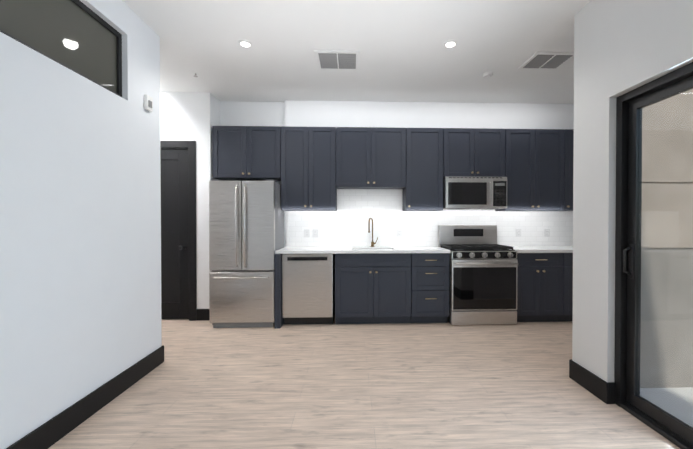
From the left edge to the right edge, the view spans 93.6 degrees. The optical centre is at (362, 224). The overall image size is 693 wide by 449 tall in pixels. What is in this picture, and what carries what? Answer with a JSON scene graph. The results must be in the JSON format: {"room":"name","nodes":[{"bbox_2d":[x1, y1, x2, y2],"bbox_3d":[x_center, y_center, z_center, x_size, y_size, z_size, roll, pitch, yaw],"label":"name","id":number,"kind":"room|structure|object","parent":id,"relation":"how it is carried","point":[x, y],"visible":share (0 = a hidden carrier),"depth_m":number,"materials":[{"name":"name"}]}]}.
{"room":"kitchen","nodes":[
{"label":"kitchen","id":0,"kind":"room"},
{"bbox_2d":[0,0,161,448],"bbox_3d":[-1.829,-0.197,0.541,0.150,2.960,4.825,0,1,-2],"label":"wall","id":1,"kind":"structure","parent":0,"point":[80,239],"depth_m":2.04,"materials":[{"name":"paint"}]},
{"bbox_2d":[0,0,121,96],"bbox_3d":[-1.846,-1.205,1.417,0.040,0.507,2.195,0,1,-2],"label":"window","id":2,"kind":"structure","parent":1,"relation":"in","point":[79,37],"depth_m":2.07,"materials":[{"name":"black glass"}]},
{"bbox_2d":[6,345,163,448],"bbox_3d":[-1.746,1.208,0.565,0.016,0.150,4.841,0,1,-2],"label":"baseboard","id":3,"kind":"structure","parent":1,"relation":"attached to","point":[52,431],"depth_m":2.09,"materials":[{"name":"black wood"}]},
{"bbox_2d":[144,94,152,111],"bbox_3d":[-1.814,-1.028,2.753,0.032,0.120,0.080,0,1,-2],"label":"alarm box","id":4,"kind":"object","parent":1,"relation":"attached to","point":[148,102],"visible":0.98,"depth_m":2.73,"materials":[{"name":"white plastic"}]},
{"bbox_2d":[160,92,219,308],"bbox_3d":[-3.248,-0.233,4.336,2.529,2.960,0.309,0,1,-2],"label":"wall","id":5,"kind":"structure","parent":0,"point":[189,116],"depth_m":4.21,"materials":[{"name":"paint"}]},
{"bbox_2d":[160,149,188,318],"bbox_3d":[-2.775,0.131,4.204,1.013,2.212,0.115,0,1,-2],"label":"hall door","id":6,"kind":"structure","parent":5,"relation":"in","point":[174,246],"depth_m":4.24,"materials":[{"name":"black paint"}]},
{"bbox_2d":[160,140,196,320],"bbox_3d":[-2.776,0.083,4.251,1.225,2.330,0.137,0,1,-2],"label":"door frame","id":7,"kind":"structure","parent":5,"relation":"attached to","point":[190,146],"depth_m":4.20,"materials":[{"name":"black paint"}]},
{"bbox_2d":[196,309,209,320],"bbox_3d":[-3.242,1.174,4.187,2.529,0.150,0.016,0,1,-2],"label":"baseboard","id":8,"kind":"structure","parent":5,"relation":"attached to","point":[202,314],"depth_m":4.22,"materials":[{"name":"black wood"}]},
{"bbox_2d":[122,0,590,103],"bbox_3d":[-0.511,-1.761,1.470,8.100,0.150,6.920,0,1,-2],"label":"ceiling","id":9,"kind":"structure","parent":0,"point":[406,55],"depth_m":3.12,"materials":[{"name":"paint"}]},
{"bbox_2d":[238,40,251,47],"bbox_3d":[-1.103,-1.695,3.051,0.124,0.010,0.124,0,1,-2],"label":"recessed light","id":10,"kind":"object","parent":9,"relation":"in","point":[245,43],"visible":0.98,"depth_m":3.04,"materials":[{"name":"white plastic"}]},
{"bbox_2d":[314,50,359,70],"bbox_3d":[-0.258,-1.696,3.370,0.445,0.016,0.403,0,1,-2],"label":"ceiling vent","id":11,"kind":"object","parent":9,"relation":"in","point":[338,60],"visible":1,"depth_m":3.35,"materials":[{"name":"white plastic"}]},
{"bbox_2d":[285,100,573,128],"bbox_3d":[1.100,-1.501,4.595,4.362,0.427,0.066,0,1,-2],"label":"soffit","id":12,"kind":"structure","parent":9,"relation":"attached to","point":[419,114],"depth_m":4.55,"materials":[{"name":"paint"}]},
{"bbox_2d":[444,40,456,47],"bbox_3d":[0.825,-1.695,3.055,0.124,0.010,0.124,0,1,-2],"label":"recessed light","id":13,"kind":"object","parent":9,"relation":"in","point":[450,43],"visible":0.94,"depth_m":3.04,"materials":[{"name":"white plastic"}]},
{"bbox_2d":[482,72,492,78],"bbox_3d":[1.414,-1.688,3.686,0.124,0.036,0.124,0,1,-2],"label":"smoke detector","id":14,"kind":"object","parent":9,"relation":"attached to","point":[486,75],"visible":0.98,"depth_m":3.65,"materials":[{"name":"white plastic"}]},
{"bbox_2d":[518,51,573,69],"bbox_3d":[1.917,-1.696,3.379,0.434,0.016,0.362,0,1,-2],"label":"ceiling vent","id":15,"kind":"object","parent":9,"relation":"in","point":[538,60],"visible":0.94,"depth_m":3.36,"materials":[{"name":"white plastic"}]},
{"bbox_2d":[220,101,494,246],"bbox_3d":[0.657,-0.236,4.702,5.541,2.960,0.150,0,1,-2],"label":"wall","id":16,"kind":"structure","parent":0,"point":[233,113],"depth_m":4.54,"materials":[{"name":"paint"}]},
{"bbox_2d":[212,126,280,180],"bbox_3d":[-1.518,-0.947,4.367,0.876,0.674,0.342,0,1,-2],"label":"upper cabinet","id":17,"kind":"object","parent":16,"relation":"attached to","point":[246,153],"visible":1,"depth_m":4.23,"materials":[{"name":"blue wood"}]},
{"bbox_2d":[281,126,336,210],"bbox_3d":[-0.718,-0.737,4.397,0.716,1.095,0.342,0,1,-2],"label":"upper cabinet","id":18,"kind":"object","parent":16,"relation":"attached to","point":[308,168],"visible":1,"depth_m":4.26,"materials":[{"name":"blue wood"}]},
{"bbox_2d":[336,127,405,188],"bbox_3d":[0.106,-0.891,4.424,0.922,0.786,0.342,0,1,-2],"label":"upper cabinet","id":19,"kind":"object","parent":16,"relation":"attached to","point":[370,157],"visible":1,"depth_m":4.29,"materials":[{"name":"blue wood"}]},
{"bbox_2d":[403,128,442,210],"bbox_3d":[0.819,-0.737,4.451,0.496,1.095,0.342,0,1,-2],"label":"upper cabinet","id":20,"kind":"object","parent":16,"relation":"attached to","point":[423,190],"visible":1,"depth_m":4.32,"materials":[{"name":"blue wood"}]},
{"bbox_2d":[286,189,572,246],"bbox_3d":[1.024,-0.074,4.634,4.195,0.847,0.011,0,1,-2],"label":"tile backsplash","id":21,"kind":"structure","parent":16,"relation":"attached to","point":[345,224],"depth_m":4.61,"materials":[{"name":"white tile"}]},
{"bbox_2d":[304,229,309,236],"bbox_3d":[-0.785,0.124,4.563,0.080,0.111,0.008,0,1,-2],"label":"electrical outlet plate","id":22,"kind":"object","parent":21,"relation":"attached to","point":[306,232],"visible":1,"depth_m":4.56,"materials":[{"name":"grey plastic"}]},
{"bbox_2d":[313,229,317,236],"bbox_3d":[-0.665,0.124,4.567,0.080,0.111,0.008,0,1,-2],"label":"electrical outlet plate","id":23,"kind":"object","parent":21,"relation":"attached to","point":[315,232],"visible":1,"depth_m":4.57,"materials":[{"name":"grey plastic"}]},
{"bbox_2d":[396,229,401,236],"bbox_3d":[0.517,0.119,4.608,0.080,0.111,0.008,0,1,-2],"label":"electrical outlet plate","id":24,"kind":"object","parent":21,"relation":"attached to","point":[398,232],"visible":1,"depth_m":4.61,"materials":[{"name":"grey plastic"}]},
{"bbox_2d":[516,229,520,236],"bbox_3d":[2.240,0.119,4.668,0.080,0.111,0.008,0,1,-2],"label":"electrical outlet plate","id":25,"kind":"object","parent":21,"relation":"attached to","point":[518,232],"visible":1,"depth_m":4.67,"materials":[{"name":"grey plastic"}]},
{"bbox_2d":[545,229,549,236],"bbox_3d":[2.661,0.118,4.683,0.080,0.111,0.008,0,1,-2],"label":"electrical outlet plate","id":26,"kind":"object","parent":21,"relation":"attached to","point":[547,232],"visible":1,"depth_m":4.68,"materials":[{"name":"grey plastic"}]},
{"bbox_2d":[443,128,504,176],"bbox_3d":[1.488,-0.962,4.472,0.831,0.647,0.342,0,1,-2],"label":"upper cabinet","id":27,"kind":"object","parent":16,"relation":"attached to","point":[473,152],"visible":0.94,"depth_m":4.34,"materials":[{"name":"blue wood"}]},
{"bbox_2d":[443,177,506,208],"bbox_3d":[1.490,-0.421,4.433,0.822,0.420,0.430,0,1,-2],"label":"over-the-range microwave","id":28,"kind":"object","parent":27,"relation":"attached to","point":[474,192],"visible":1,"depth_m":4.26,"materials":[{"name":"silver metal"}]},
{"bbox_2d":[495,129,564,210],"bbox_3d":[2.311,-0.738,4.503,0.806,1.095,0.342,0,1,-2],"label":"upper cabinet","id":29,"kind":"object","parent":16,"relation":"attached to","point":[534,166],"visible":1,"depth_m":4.37,"materials":[{"name":"blue wood"}]},
{"bbox_2d":[563,129,573,210],"bbox_3d":[2.927,-0.738,4.524,0.417,1.095,0.342,0,1,-2],"label":"upper cabinet","id":30,"kind":"object","parent":16,"relation":"attached to","point":[568,164],"visible":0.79,"depth_m":4.38,"materials":[{"name":"blue wood"}]},
{"bbox_2d":[48,316,679,448],"bbox_3d":[-0.511,1.334,1.500,8.100,0.120,6.920,0,1,-2],"label":"floor","id":31,"kind":"structure","parent":0,"point":[207,385],"depth_m":2.40,"materials":[{"name":"beige wood"}]},
{"bbox_2d":[209,180,284,327],"bbox_3d":[-1.461,0.353,4.176,0.770,1.791,0.705,0,1,-2],"label":"refrigerator","id":32,"kind":"object","parent":31,"relation":"on","point":[246,232],"visible":0.88,"depth_m":3.89,"materials":[{"name":"silver metal"}]},
{"bbox_2d":[274,254,283,328],"bbox_3d":[-1.036,0.801,4.229,0.067,0.894,0.656,0,1,-2],"label":"cabinet end panel","id":33,"kind":"object","parent":31,"relation":"on","point":[279,321],"visible":0.43,"depth_m":3.90,"materials":[{"name":"wood"}]},
{"bbox_2d":[282,254,334,323],"bbox_3d":[-0.688,0.804,4.265,0.617,0.888,0.590,0,1,-2],"label":"dishwasher","id":34,"kind":"object","parent":31,"relation":"on","point":[308,288],"visible":0.96,"depth_m":3.98,"materials":[{"name":"grey metal"}]},
{"bbox_2d":[335,253,410,323],"bbox_3d":[0.121,0.801,4.288,0.942,0.894,0.619,0,1,-2],"label":"base cabinet","id":35,"kind":"object","parent":31,"relation":"on","point":[372,288],"visible":1,"depth_m":4.01,"materials":[{"name":"blue wood"}]},
{"bbox_2d":[275,246,449,253],"bbox_3d":[0.001,0.419,4.286,2.146,0.211,0.618,0,1,-2],"label":"countertop","id":36,"kind":"structure","parent":35,"relation":"on","point":[358,250],"depth_m":4.01,"materials":[{"name":"white stone"}]},
{"bbox_2d":[368,218,377,246],"bbox_3d":[0.144,0.108,4.493,0.142,0.407,0.131,0,1,-2],"label":"brass faucet","id":37,"kind":"object","parent":36,"relation":"on","point":[372,243],"visible":1,"depth_m":4.52,"materials":[{"name":"brown metal"}]},
{"bbox_2d":[410,253,448,322],"bbox_3d":[0.833,0.801,4.312,0.475,0.894,0.621,0,1,-2],"label":"drawers","id":38,"kind":"object","parent":31,"relation":"on","point":[429,287],"visible":0.96,"depth_m":4.04,"materials":[{"name":"blue wood"}]},
{"bbox_2d":[438,225,517,324],"bbox_3d":[1.496,0.629,4.291,0.830,1.237,0.702,0,1,-2],"label":"gas range","id":39,"kind":"object","parent":31,"relation":"on","point":[483,266],"visible":0.94,"depth_m":4.01,"materials":[{"name":"silver metal"}]},
{"bbox_2d":[516,253,562,321],"bbox_3d":[2.219,0.800,4.360,0.600,0.894,0.621,0,1,-2],"label":"base cabinet","id":40,"kind":"object","parent":31,"relation":"on","point":[539,287],"visible":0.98,"depth_m":4.09,"materials":[{"name":"blue wood"}]},
{"bbox_2d":[511,246,572,252],"bbox_3d":[2.522,0.332,4.372,1.210,0.038,0.618,0,1,-2],"label":"countertop","id":41,"kind":"structure","parent":40,"relation":"on","point":[543,249],"depth_m":4.10,"materials":[{"name":"white stone"}]},
{"bbox_2d":[559,253,572,321],"bbox_3d":[2.822,0.800,4.381,0.599,0.894,0.621,0,1,-2],"label":"base cabinet","id":42,"kind":"object","parent":31,"relation":"on","point":[567,315],"visible":0.15,"depth_m":4.10,"materials":[{"name":"blue wood"}]},
{"bbox_2d":[572,0,692,382],"bbox_3d":[1.896,-0.196,0.458,0.200,2.960,4.400,0,1,-2],"label":"wall","id":43,"kind":"structure","parent":0,"point":[621,47],"depth_m":2.33,"materials":[{"name":"paint"}]},
{"bbox_2d":[569,359,614,403],"bbox_3d":[1.887,1.209,0.479,0.216,0.150,4.416,0,1,-2],"label":"baseboard","id":44,"kind":"structure","parent":43,"relation":"attached to","point":[597,386],"depth_m":2.42,"materials":[{"name":"black wood"}]},
{"bbox_2d":[614,62,692,448],"bbox_3d":[1.903,0.201,0.880,0.144,2.158,2.831,0,1,-2],"label":"door frame","id":45,"kind":"structure","parent":43,"relation":"attached to","point":[622,101],"depth_m":2.25,"materials":[{"name":"black metal"}]},
{"bbox_2d":[623,75,692,443],"bbox_3d":[1.839,0.198,1.540,0.085,2.061,1.404,0,1,-2],"label":"sliding glass door","id":46,"kind":"structure","parent":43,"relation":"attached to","point":[679,427],"depth_m":2.17,"materials":[{"name":"black metal"}]},
{"bbox_2d":[640,89,692,387],"bbox_3d":[3.011,-0.167,2.638,2.180,3.360,0.040,0,1,-2],"label":"wall","id":47,"kind":"structure","parent":0,"point":[685,213],"depth_m":2.60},
{"label":"outside","id":48,"kind":"structure","parent":0,"visible":0},
{"bbox_2d":[640,387,692,426],"bbox_3d":[3.089,1.435,0.400,2.180,0.200,4.470,0,1,-2],"label":"floor","id":49,"kind":"structure","parent":48,"point":[665,399],"depth_m":2.44,"materials":[{"name":"concrete"}]}
]}

